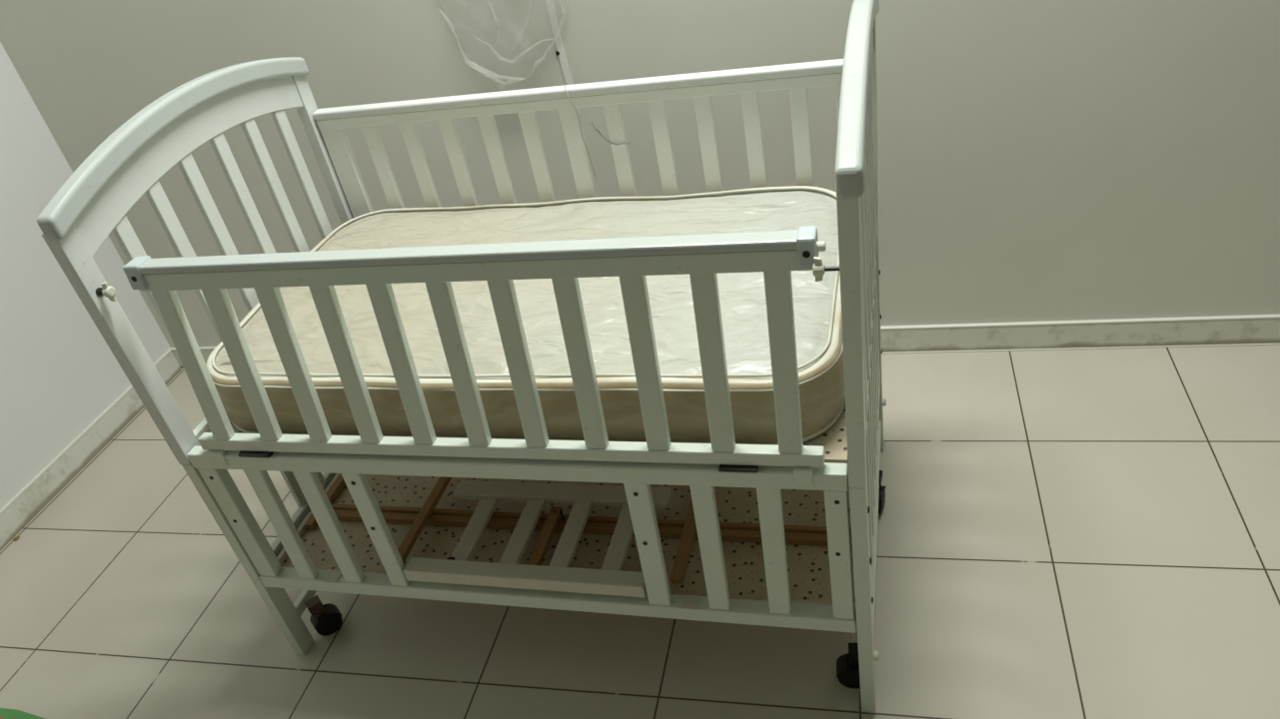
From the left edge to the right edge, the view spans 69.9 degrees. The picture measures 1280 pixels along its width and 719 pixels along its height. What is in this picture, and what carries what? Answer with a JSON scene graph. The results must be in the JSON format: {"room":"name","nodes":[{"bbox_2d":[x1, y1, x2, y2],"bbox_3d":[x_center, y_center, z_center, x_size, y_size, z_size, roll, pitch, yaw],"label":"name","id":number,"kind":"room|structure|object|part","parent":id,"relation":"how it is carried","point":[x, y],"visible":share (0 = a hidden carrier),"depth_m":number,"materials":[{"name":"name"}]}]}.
{"room":"nursery","nodes":[
{"label":"nursery","id":0,"kind":"room"},
{"bbox_2d":[0,41,170,510],"bbox_3d":[-2.452,-0.013,0.643,0.100,3.350,4.505,-1,35,15],"label":"wall","id":1,"kind":"structure","parent":0,"point":[59,374],"depth_m":2.78,"materials":[{"name":"white paint"}]},
{"bbox_2d":[0,349,180,550],"bbox_3d":[-2.114,1.285,1.577,0.010,0.084,4.393,-1,35,15],"label":"baseboard","id":2,"kind":"structure","parent":1,"relation":"attached to","point":[37,496],"depth_m":2.87,"materials":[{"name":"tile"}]},
{"bbox_2d":[0,345,1279,718],"bbox_3d":[0.172,1.284,1.007,4.920,0.050,4.605,-1,35,15],"label":"floor","id":3,"kind":"structure","parent":0,"point":[1071,534],"depth_m":2.08,"materials":[{"name":"tile"}]},
{"bbox_2d":[0,708,44,718],"bbox_3d":[-1.588,0.971,1.941,0.610,0.008,0.540,-1,35,15],"label":"play mat","id":4,"kind":"object","parent":3,"relation":"on","point":[5,713],"visible":1,"depth_m":2.11,"materials":[{"name":"green plastic"}]},
{"bbox_2d":[36,0,886,713],"bbox_3d":[-0.182,-0.037,1.917,1.326,1.196,0.811,0,36,16],"label":"crib","id":5,"kind":"object","parent":3,"relation":"on","point":[784,535],"visible":0.92,"depth_m":1.69,"materials":[{"name":"white paint"}]},
{"bbox_3d":[-0.919,-0.117,1.583,0.016,0.037,0.020,0,36,16],"label":"wing knob","id":6,"kind":"part","parent":5,"relation":"part of","materials":[{"name":"beige plastic"}]},
{"bbox_3d":[-0.929,-0.013,1.667,0.027,0.508,0.044,0,36,16],"label":"post","id":7,"kind":"part","parent":5,"relation":"part of","materials":[{"name":"white paint"}]},
{"bbox_3d":[-0.884,-0.475,1.794,0.035,0.112,0.809,0,36,16],"label":"cap rail","id":8,"kind":"part","parent":5,"relation":"part of","materials":[{"name":"white paint"}]},
{"bbox_3d":[-0.885,-0.435,1.822,0.019,0.131,0.712,0,36,16],"label":"panel","id":9,"kind":"part","parent":5,"relation":"part of","materials":[{"name":"white paint"}]},
{"bbox_3d":[-0.800,-0.047,2.089,0.018,0.028,0.712,0,36,16],"label":"cross rail","id":10,"kind":"part","parent":5,"relation":"part of","materials":[{"name":"white paint"}]},
{"bbox_3d":[-0.833,0.433,1.973,0.024,0.590,0.044,0,36,16],"label":"leg","id":11,"kind":"part","parent":5,"relation":"part of","materials":[{"name":"white paint"}]},
{"bbox_3d":[-0.740,0.246,2.291,0.018,0.037,0.712,0,36,16],"label":"cross rail","id":12,"kind":"part","parent":5,"relation":"part of","materials":[{"name":"white paint"}]},
{"bbox_3d":[-0.712,0.377,2.381,0.016,0.028,0.712,0,36,16],"label":"cross rail","id":13,"kind":"part","parent":5,"relation":"part of","materials":[{"name":"white paint"}]},
{"bbox_3d":[-0.757,-0.454,2.256,0.027,0.508,0.044,0,36,16],"label":"post","id":14,"kind":"part","parent":5,"relation":"part of","materials":[{"name":"white paint"}]},
{"bbox_2d":[309,603,341,629],"bbox_3d":[-0.738,0.598,2.142,0.065,0.029,0.038,-30,38,-24],"label":"caster wheel","id":15,"kind":"object","parent":5,"relation":"attached to","point":[329,616],"depth_m":2.13,"materials":[{"name":"black plastic"}]},
{"bbox_3d":[-0.312,-0.140,1.419,1.146,0.032,0.029,0,36,16],"label":"rail","id":16,"kind":"part","parent":5,"relation":"part of","materials":[{"name":"white paint"}]},
{"bbox_3d":[-0.276,0.154,1.592,1.174,0.027,0.024,0,36,16],"label":"drop railing","id":17,"kind":"part","parent":5,"relation":"part of","materials":[{"name":"white paint"}]},
{"bbox_3d":[-0.273,0.188,1.616,1.251,0.036,0.029,0,36,16],"label":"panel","id":18,"kind":"part","parent":5,"relation":"part of","materials":[{"name":"white paint"}]},
{"bbox_2d":[205,185,845,445],"bbox_3d":[-0.199,-0.113,1.868,1.243,0.153,0.717,0,36,16],"label":"mattress","id":19,"kind":"object","parent":5,"relation":"on","point":[816,305],"visible":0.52,"depth_m":1.67,"materials":[{"name":"beige fabric"}]},
{"bbox_3d":[-0.214,0.468,1.813,1.251,0.033,0.034,0,36,16],"label":"rail","id":20,"kind":"part","parent":5,"relation":"part of","materials":[{"name":"white paint"}]},
{"bbox_3d":[-0.173,0.290,1.978,0.490,0.018,0.046,0,36,16],"label":"gate rail","id":21,"kind":"part","parent":5,"relation":"part of","materials":[{"name":"white paint"}]},
{"bbox_3d":[-0.163,-0.564,2.003,1.251,0.024,0.020,0,36,16],"label":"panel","id":22,"kind":"part","parent":5,"relation":"part of","materials":[{"name":"white paint"}]},
{"bbox_2d":[564,83,595,176],"bbox_3d":[-0.140,-0.504,2.033,0.022,0.210,0.043,-33,39,-28],"label":"string","id":23,"kind":"object","parent":5,"relation":"hanging from","point":[565,84],"visible":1,"depth_m":2.02,"materials":[{"name":"grey fabric"}]},
{"bbox_2d":[591,121,629,144],"bbox_3d":[-0.066,-0.497,2.009,0.078,0.058,0.005,-1,35,15],"label":"wire curl","id":24,"kind":"object","parent":5,"relation":"attached to","point":[592,122],"visible":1,"depth_m":2.02,"materials":[{"name":"grey"}]},
{"bbox_3d":[0.242,-0.122,1.240,0.016,0.037,0.020,0,36,16],"label":"wing knob","id":25,"kind":"part","parent":5,"relation":"part of","materials":[{"name":"beige plastic"}]},
{"bbox_2d":[836,653,859,678],"bbox_3d":[0.417,0.600,1.791,0.065,0.029,0.038,-3,35,13],"label":"caster wheel","id":26,"kind":"object","parent":5,"relation":"attached to","point":[845,668],"depth_m":1.78,"materials":[{"name":"black plastic"}]},
{"bbox_3d":[0.304,-0.018,1.303,0.032,0.508,0.044,0,36,16],"label":"post","id":27,"kind":"part","parent":5,"relation":"part of","materials":[{"name":"white paint"}]},
{"bbox_3d":[0.346,-0.480,1.431,0.035,0.112,0.809,0,36,16],"label":"cap rail","id":28,"kind":"part","parent":5,"relation":"part of","materials":[{"name":"white paint"}]},
{"bbox_3d":[0.394,0.427,1.611,0.026,0.590,0.044,0,36,16],"label":"leg","id":29,"kind":"part","parent":5,"relation":"part of","materials":[{"name":"white paint"}]},
{"bbox_3d":[0.426,-0.052,1.727,0.020,0.028,0.712,0,36,16],"label":"cross rail","id":30,"kind":"part","parent":5,"relation":"part of","materials":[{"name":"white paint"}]},
{"bbox_3d":[0.350,-0.441,1.457,0.019,0.131,0.712,0,36,16],"label":"panel","id":31,"kind":"part","parent":5,"relation":"part of","materials":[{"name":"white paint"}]},
{"bbox_3d":[0.476,-0.460,1.891,0.032,0.508,0.044,0,36,16],"label":"post","id":32,"kind":"part","parent":5,"relation":"part of","materials":[{"name":"white paint"}]},
{"bbox_3d":[0.487,0.240,1.928,0.020,0.037,0.712,0,36,16],"label":"cross rail","id":33,"kind":"part","parent":5,"relation":"part of","materials":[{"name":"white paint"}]},
{"bbox_3d":[0.514,0.371,2.019,0.018,0.028,0.712,0,36,16],"label":"cross rail","id":34,"kind":"part","parent":5,"relation":"part of","materials":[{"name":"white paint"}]},
{"bbox_3d":[0.566,-0.014,2.200,0.026,0.590,0.044,0,36,16],"label":"leg","id":35,"kind":"part","parent":5,"relation":"part of","materials":[{"name":"white paint"}]},
{"bbox_2d":[878,485,886,508],"bbox_3d":[0.555,0.316,2.160,0.038,0.029,0.065,5,37,23],"label":"caster wheel","id":36,"kind":"object","parent":5,"relation":"attached to","point":[881,496],"depth_m":2.14,"materials":[{"name":"black plastic"}]},
{"bbox_2d":[0,0,1279,347],"bbox_3d":[0.333,-1.411,1.828,4.920,3.350,0.100,-1,35,15],"label":"wall","id":37,"kind":"structure","parent":0,"point":[1038,160],"depth_m":2.37,"materials":[{"name":"white paint"}]},
{"bbox_2d":[545,0,580,114],"bbox_3d":[-0.243,-0.981,2.227,0.033,0.800,0.003,-1,35,15],"label":"tape strip","id":38,"kind":"object","parent":37,"relation":"attached to","point":[550,3],"visible":0.75,"depth_m":2.34,"materials":[{"name":"white plastic"}]},
{"bbox_2d":[169,314,1279,368],"bbox_3d":[0.598,-0.053,2.698,4.720,0.084,0.012,-1,35,15],"label":"baseboard","id":39,"kind":"structure","parent":37,"relation":"attached to","point":[1256,331],"depth_m":2.52,"materials":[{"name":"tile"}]},
{"bbox_2d":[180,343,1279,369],"bbox_3d":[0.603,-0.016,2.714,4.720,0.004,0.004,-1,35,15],"label":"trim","id":40,"kind":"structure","parent":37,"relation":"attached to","point":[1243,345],"depth_m":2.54,"materials":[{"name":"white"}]}
]}

